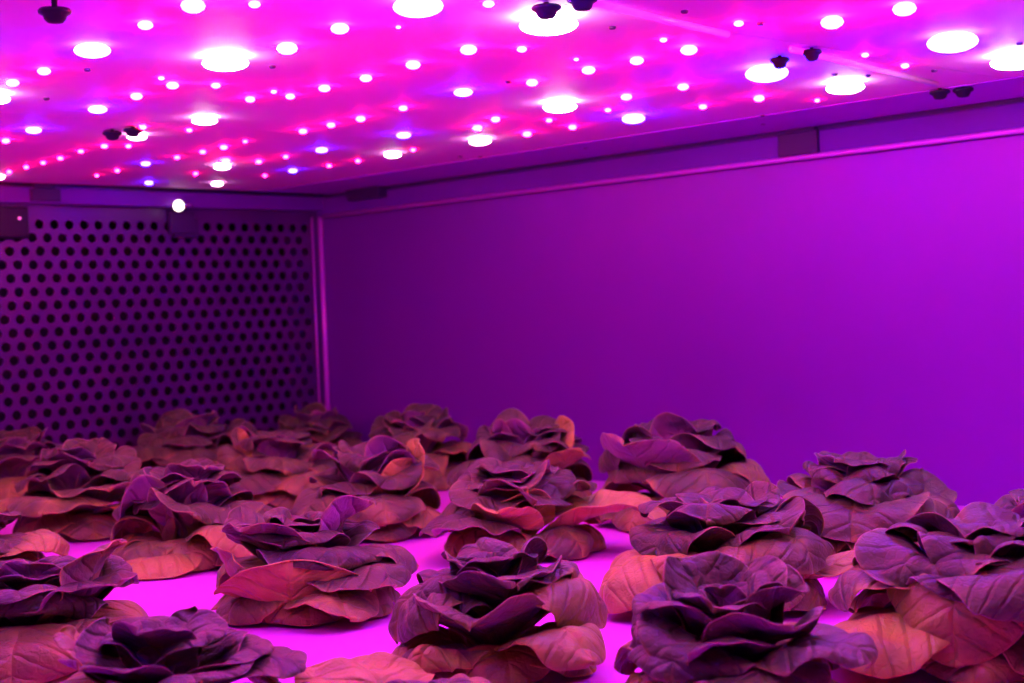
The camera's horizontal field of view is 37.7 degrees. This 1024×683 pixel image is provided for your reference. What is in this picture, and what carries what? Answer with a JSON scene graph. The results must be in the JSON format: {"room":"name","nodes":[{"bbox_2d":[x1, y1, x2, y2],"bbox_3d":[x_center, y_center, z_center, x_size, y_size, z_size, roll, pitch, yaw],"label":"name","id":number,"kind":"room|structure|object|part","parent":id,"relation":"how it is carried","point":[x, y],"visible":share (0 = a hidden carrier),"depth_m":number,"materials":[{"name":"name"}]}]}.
{"room":"plant growth chamber","nodes":[
{"label":"plant growth chamber","id":0,"kind":"room"},
{"bbox_2d":[0,182,316,481],"bbox_3d":[-1.050,0.030,2.065,1.885,0.517,0.120,-3,1,-44],"label":"wall","id":1,"kind":"structure","parent":0,"point":[46,214],"depth_m":2.47,"materials":[{"name":"metal"}]},
{"bbox_2d":[0,206,28,238],"bbox_3d":[-0.757,-0.179,2.256,0.060,0.048,0.017,-3,1,-44],"label":"sensor box","id":2,"kind":"object","parent":1,"relation":"attached to","point":[14,220],"visible":1,"depth_m":2.26,"materials":[{"name":"black plastic"}]},
{"bbox_2d":[30,183,60,201],"bbox_3d":[-0.712,-0.229,2.284,0.048,0.031,0.012,-3,1,-44],"label":"hanger","id":3,"kind":"object","parent":1,"relation":"attached to","point":[40,191],"visible":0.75,"depth_m":2.28,"materials":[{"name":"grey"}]},
{"bbox_2d":[0,186,325,211],"bbox_3d":[-1.010,-0.206,2.010,1.885,0.025,0.024,-3,1,-44],"label":"trim","id":4,"kind":"structure","parent":1,"relation":"attached to","point":[8,194],"depth_m":2.43,"materials":[{"name":"metal"}]},
{"bbox_2d":[172,200,191,210],"bbox_3d":[-0.536,-0.221,2.442,0.032,0.018,0.018,-3,1,-44],"label":"lamp","id":5,"kind":"object","parent":1,"relation":"attached to","point":[178,205],"visible":1,"depth_m":2.43,"materials":[{"name":"white"}]},
{"bbox_3d":[-0.542,-0.221,2.437,0.017,0.018,0.017,-3,1,-44],"label":"bulb","id":6,"kind":"part","parent":5,"relation":"part of","materials":[{"name":"white glass"}]},
{"bbox_2d":[167,212,198,237],"bbox_3d":[-0.541,-0.192,2.471,0.054,0.042,0.012,-3,1,-44],"label":"wall bracket","id":7,"kind":"object","parent":1,"relation":"attached to","point":[180,224],"visible":1,"depth_m":2.46,"materials":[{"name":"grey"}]},
{"bbox_2d":[309,212,330,410],"bbox_3d":[-0.338,-0.006,2.667,0.024,0.444,0.009,-3,1,-44],"label":"trim","id":8,"kind":"structure","parent":1,"relation":"attached to","point":[320,219],"depth_m":2.67,"materials":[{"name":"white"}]},
{"bbox_2d":[0,480,1023,682],"bbox_3d":[-0.140,0.248,1.166,1.920,0.030,2.470,-3,1,-44],"label":"floor","id":9,"kind":"structure","parent":0,"point":[344,638],"depth_m":1.24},
{"bbox_2d":[0,426,62,511],"bbox_3d":[-0.710,0.177,2.160,0.194,0.123,0.200,-2,1,-9],"label":"lettuce","id":10,"kind":"object","parent":9,"relation":"on","point":[19,449],"visible":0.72,"depth_m":2.12,"materials":[{"name":"plant"}]},
{"bbox_2d":[0,511,69,561],"bbox_3d":[-0.516,0.203,1.421,0.184,0.082,0.177,-3,1,-20],"label":"lettuce","id":11,"kind":"object","parent":9,"relation":"on","point":[30,546],"visible":0.49,"depth_m":1.41,"materials":[{"name":"green plant"}]},
{"bbox_2d":[0,539,147,682],"bbox_3d":[-0.350,0.194,1.100,0.172,0.096,0.186,-2,1,-5],"label":"lettuce","id":12,"kind":"object","parent":9,"relation":"on","point":[41,597],"visible":0.85,"depth_m":1.06,"materials":[{"name":"green plant"}]},
{"bbox_2d":[0,437,152,539],"bbox_3d":[-0.519,0.179,1.825,0.219,0.117,0.198,-1,1,43],"label":"lettuce","id":13,"kind":"object","parent":9,"relation":"on","point":[73,491],"visible":0.89,"depth_m":1.80,"materials":[{"name":"green plant"}]},
{"bbox_2d":[53,606,306,682],"bbox_3d":[-0.209,0.202,0.910,0.164,0.077,0.165,-2,1,1],"label":"lettuce","id":14,"kind":"object","parent":9,"relation":"on","point":[189,645],"visible":1,"depth_m":0.90,"materials":[{"name":"green plant"}]},
{"bbox_2d":[133,409,245,468],"bbox_3d":[-0.497,0.166,2.356,0.206,0.123,0.194,-2,1,9],"label":"lettuce","id":15,"kind":"object","parent":9,"relation":"on","point":[179,435],"visible":0.64,"depth_m":2.32,"materials":[{"name":"green plant"}]},
{"bbox_2d":[110,458,273,579],"bbox_3d":[-0.334,0.179,1.587,0.190,0.110,0.194,-3,1,-21],"label":"lettuce","id":16,"kind":"object","parent":9,"relation":"on","point":[189,502],"visible":0.8,"depth_m":1.55,"materials":[{"name":"green plant"}]},
{"bbox_2d":[217,422,335,509],"bbox_3d":[-0.314,0.166,2.046,0.193,0.118,0.183,-2,1,-13],"label":"lettuce","id":17,"kind":"object","parent":9,"relation":"on","point":[276,467],"visible":0.8,"depth_m":2.00,"materials":[{"name":"green plant"}]},
{"bbox_2d":[210,495,418,626],"bbox_3d":[-0.173,0.181,1.282,0.182,0.104,0.174,-2,1,14],"label":"lettuce","id":18,"kind":"object","parent":9,"relation":"on","point":[311,568],"visible":0.98,"depth_m":1.23,"materials":[{"name":"green plant"}]},
{"bbox_2d":[275,402,362,460],"bbox_3d":[-0.335,0.162,2.516,0.175,0.114,0.189,-2,1,-8],"label":"lettuce","id":19,"kind":"object","parent":9,"relation":"on","point":[322,425],"visible":0.41,"depth_m":2.49,"materials":[{"name":"plant"}]},
{"bbox_2d":[290,435,444,541],"bbox_3d":[-0.166,0.166,1.740,0.180,0.118,0.186,-2,1,-6],"label":"lettuce","id":20,"kind":"object","parent":9,"relation":"on","point":[382,468],"visible":0.81,"depth_m":1.69,"materials":[{"name":"plant"}]},
{"bbox_2d":[294,651,490,682],"bbox_3d":[-0.074,0.216,0.901,0.174,0.038,0.132,-1,1,38],"label":"lettuce","id":21,"kind":"object","parent":9,"relation":"on","point":[376,667],"visible":0.98,"depth_m":0.94,"materials":[{"name":"green plant"}]},
{"bbox_2d":[368,403,471,490],"bbox_3d":[-0.142,0.155,2.227,0.194,0.121,0.189,-2,1,-3],"label":"lettuce","id":22,"kind":"object","parent":9,"relation":"on","point":[429,423],"visible":0.46,"depth_m":2.20,"materials":[{"name":"green plant"}]},
{"bbox_2d":[388,537,607,682],"bbox_3d":[-0.012,0.184,1.057,0.158,0.093,0.170,-2,1,6],"label":"lettuce","id":23,"kind":"object","parent":9,"relation":"on","point":[491,597],"visible":1,"depth_m":1.01,"materials":[{"name":"plant"}]},
{"bbox_2d":[447,408,592,497],"bbox_3d":[0.020,0.150,1.947,0.198,0.127,0.188,-2,1,22],"label":"lettuce","id":24,"kind":"object","parent":9,"relation":"on","point":[511,436],"visible":0.57,"depth_m":1.91,"materials":[{"name":"plant"}]},
{"bbox_2d":[419,457,666,559],"bbox_3d":[0.033,0.170,1.555,0.252,0.101,0.203,-2,1,0],"label":"lettuce","id":25,"kind":"object","parent":9,"relation":"on","point":[514,500],"visible":0.94,"depth_m":1.52,"materials":[{"name":"green plant"}]},
{"bbox_2d":[598,412,770,530],"bbox_3d":[0.195,0.144,1.736,0.208,0.134,0.203,-2,1,14],"label":"lettuce","id":26,"kind":"object","parent":9,"relation":"on","point":[668,455],"visible":0.74,"depth_m":1.68,"materials":[{"name":"plant"}]},
{"bbox_2d":[599,481,854,613],"bbox_3d":[0.188,0.169,1.225,0.233,0.101,0.197,-1,1,40],"label":"lettuce","id":27,"kind":"object","parent":9,"relation":"on","point":[752,522],"visible":0.69,"depth_m":1.20,"materials":[{"name":"green plant"}]},
{"bbox_2d":[614,551,877,682],"bbox_3d":[0.137,0.179,0.919,0.144,0.095,0.166,-3,1,-18],"label":"lettuce","id":28,"kind":"object","parent":9,"relation":"on","point":[713,617],"visible":1,"depth_m":0.89,"materials":[{"name":"plant"}]},
{"bbox_2d":[777,449,959,555],"bbox_3d":[0.332,0.157,1.414,0.181,0.107,0.189,-2,1,13],"label":"lettuce","id":29,"kind":"object","parent":9,"relation":"on","point":[856,494],"visible":0.62,"depth_m":1.37,"materials":[{"name":"green plant"}]},
{"bbox_2d":[828,502,1023,682],"bbox_3d":[0.319,0.166,1.026,0.237,0.104,0.208,-2,1,16],"label":"lettuce","id":30,"kind":"object","parent":9,"relation":"on","point":[949,607],"visible":0.96,"depth_m":0.97,"materials":[{"name":"plant"}]},
{"bbox_2d":[994,489,1023,517],"bbox_3d":[0.460,0.162,1.251,0.159,0.094,0.166,-2,1,20],"label":"lettuce","id":31,"kind":"object","parent":9,"relation":"on","point":[1014,501],"visible":0.16,"depth_m":1.26,"materials":[{"name":"plant"}]},
{"bbox_2d":[283,133,1023,505],"bbox_3d":[0.489,-0.038,1.853,0.030,0.530,2.570,-3,1,-44],"label":"wall","id":32,"kind":"structure","parent":0,"point":[871,302],"depth_m":2.03,"materials":[{"name":"paint"}]},
{"bbox_2d":[260,76,1023,193],"bbox_3d":[0.466,-0.278,1.719,0.147,0.008,2.404,-3,1,-44],"label":"ceiling beam","id":33,"kind":"structure","parent":32,"relation":"attached to","point":[1007,88],"depth_m":1.95,"materials":[{"name":"white metal"}]},
{"bbox_2d":[317,102,1023,216],"bbox_3d":[0.508,-0.256,1.793,0.013,0.032,2.450,-3,1,-44],"label":"trim","id":34,"kind":"structure","parent":32,"relation":"attached to","point":[1005,116],"depth_m":2.05,"materials":[{"name":"metal"}]},
{"bbox_2d":[318,97,1023,197],"bbox_3d":[0.510,-0.278,1.795,0.004,0.014,2.450,-3,1,-44],"label":"trim","id":35,"kind":"structure","parent":32,"relation":"attached to","point":[1021,99],"depth_m":2.04,"materials":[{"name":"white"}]},
{"bbox_2d":[322,127,1023,217],"bbox_3d":[0.512,-0.239,1.780,0.007,0.007,2.428,-3,1,-44],"label":"trim","id":36,"kind":"structure","parent":32,"relation":"attached to","point":[1014,130],"depth_m":2.03,"materials":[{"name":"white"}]},
{"bbox_2d":[777,126,819,157],"bbox_3d":[0.370,-0.260,1.928,0.014,0.042,0.061,-3,1,-44],"label":"clip","id":37,"kind":"object","parent":32,"relation":"attached to","point":[801,141],"visible":0.77,"depth_m":1.92,"materials":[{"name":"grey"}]},
{"bbox_3d":[-0.196,-0.256,1.192,1.915,0.019,2.570,-3,1,-44],"label":"ceiling","id":38,"kind":"structure","parent":0,"visible":0},
{"bbox_2d":[0,112,532,190],"bbox_3d":[-0.816,-0.223,1.703,1.715,0.021,0.668,-3,1,-44],"label":"ceiling light panel","id":39,"kind":"object","parent":38,"relation":"attached to","point":[34,148],"visible":1,"depth_m":1.99,"materials":[{"name":"white"}]},
{"bbox_2d":[345,186,389,200],"bbox_3d":[-0.247,-0.255,2.554,0.028,0.026,0.095,-3,1,-44],"label":"bracket","id":40,"kind":"object","parent":38,"relation":"attached to","point":[374,192],"visible":0.58,"depth_m":2.53,"materials":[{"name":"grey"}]},
{"bbox_2d":[0,0,1003,149],"bbox_3d":[-0.315,-0.231,1.236,1.783,0.029,0.700,-3,1,-44],"label":"ceiling light panel","id":41,"kind":"object","parent":38,"relation":"attached to","point":[521,74],"visible":1,"depth_m":1.37,"materials":[{"name":"white"}]},
{"bbox_2d":[544,0,1023,78],"bbox_3d":[0.264,-0.245,0.591,1.715,0.025,1.047,-3,1,-44],"label":"ceiling light panel","id":42,"kind":"object","parent":38,"relation":"attached to","point":[982,37],"visible":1,"depth_m":1.22,"materials":[{"name":"white"}]}
]}

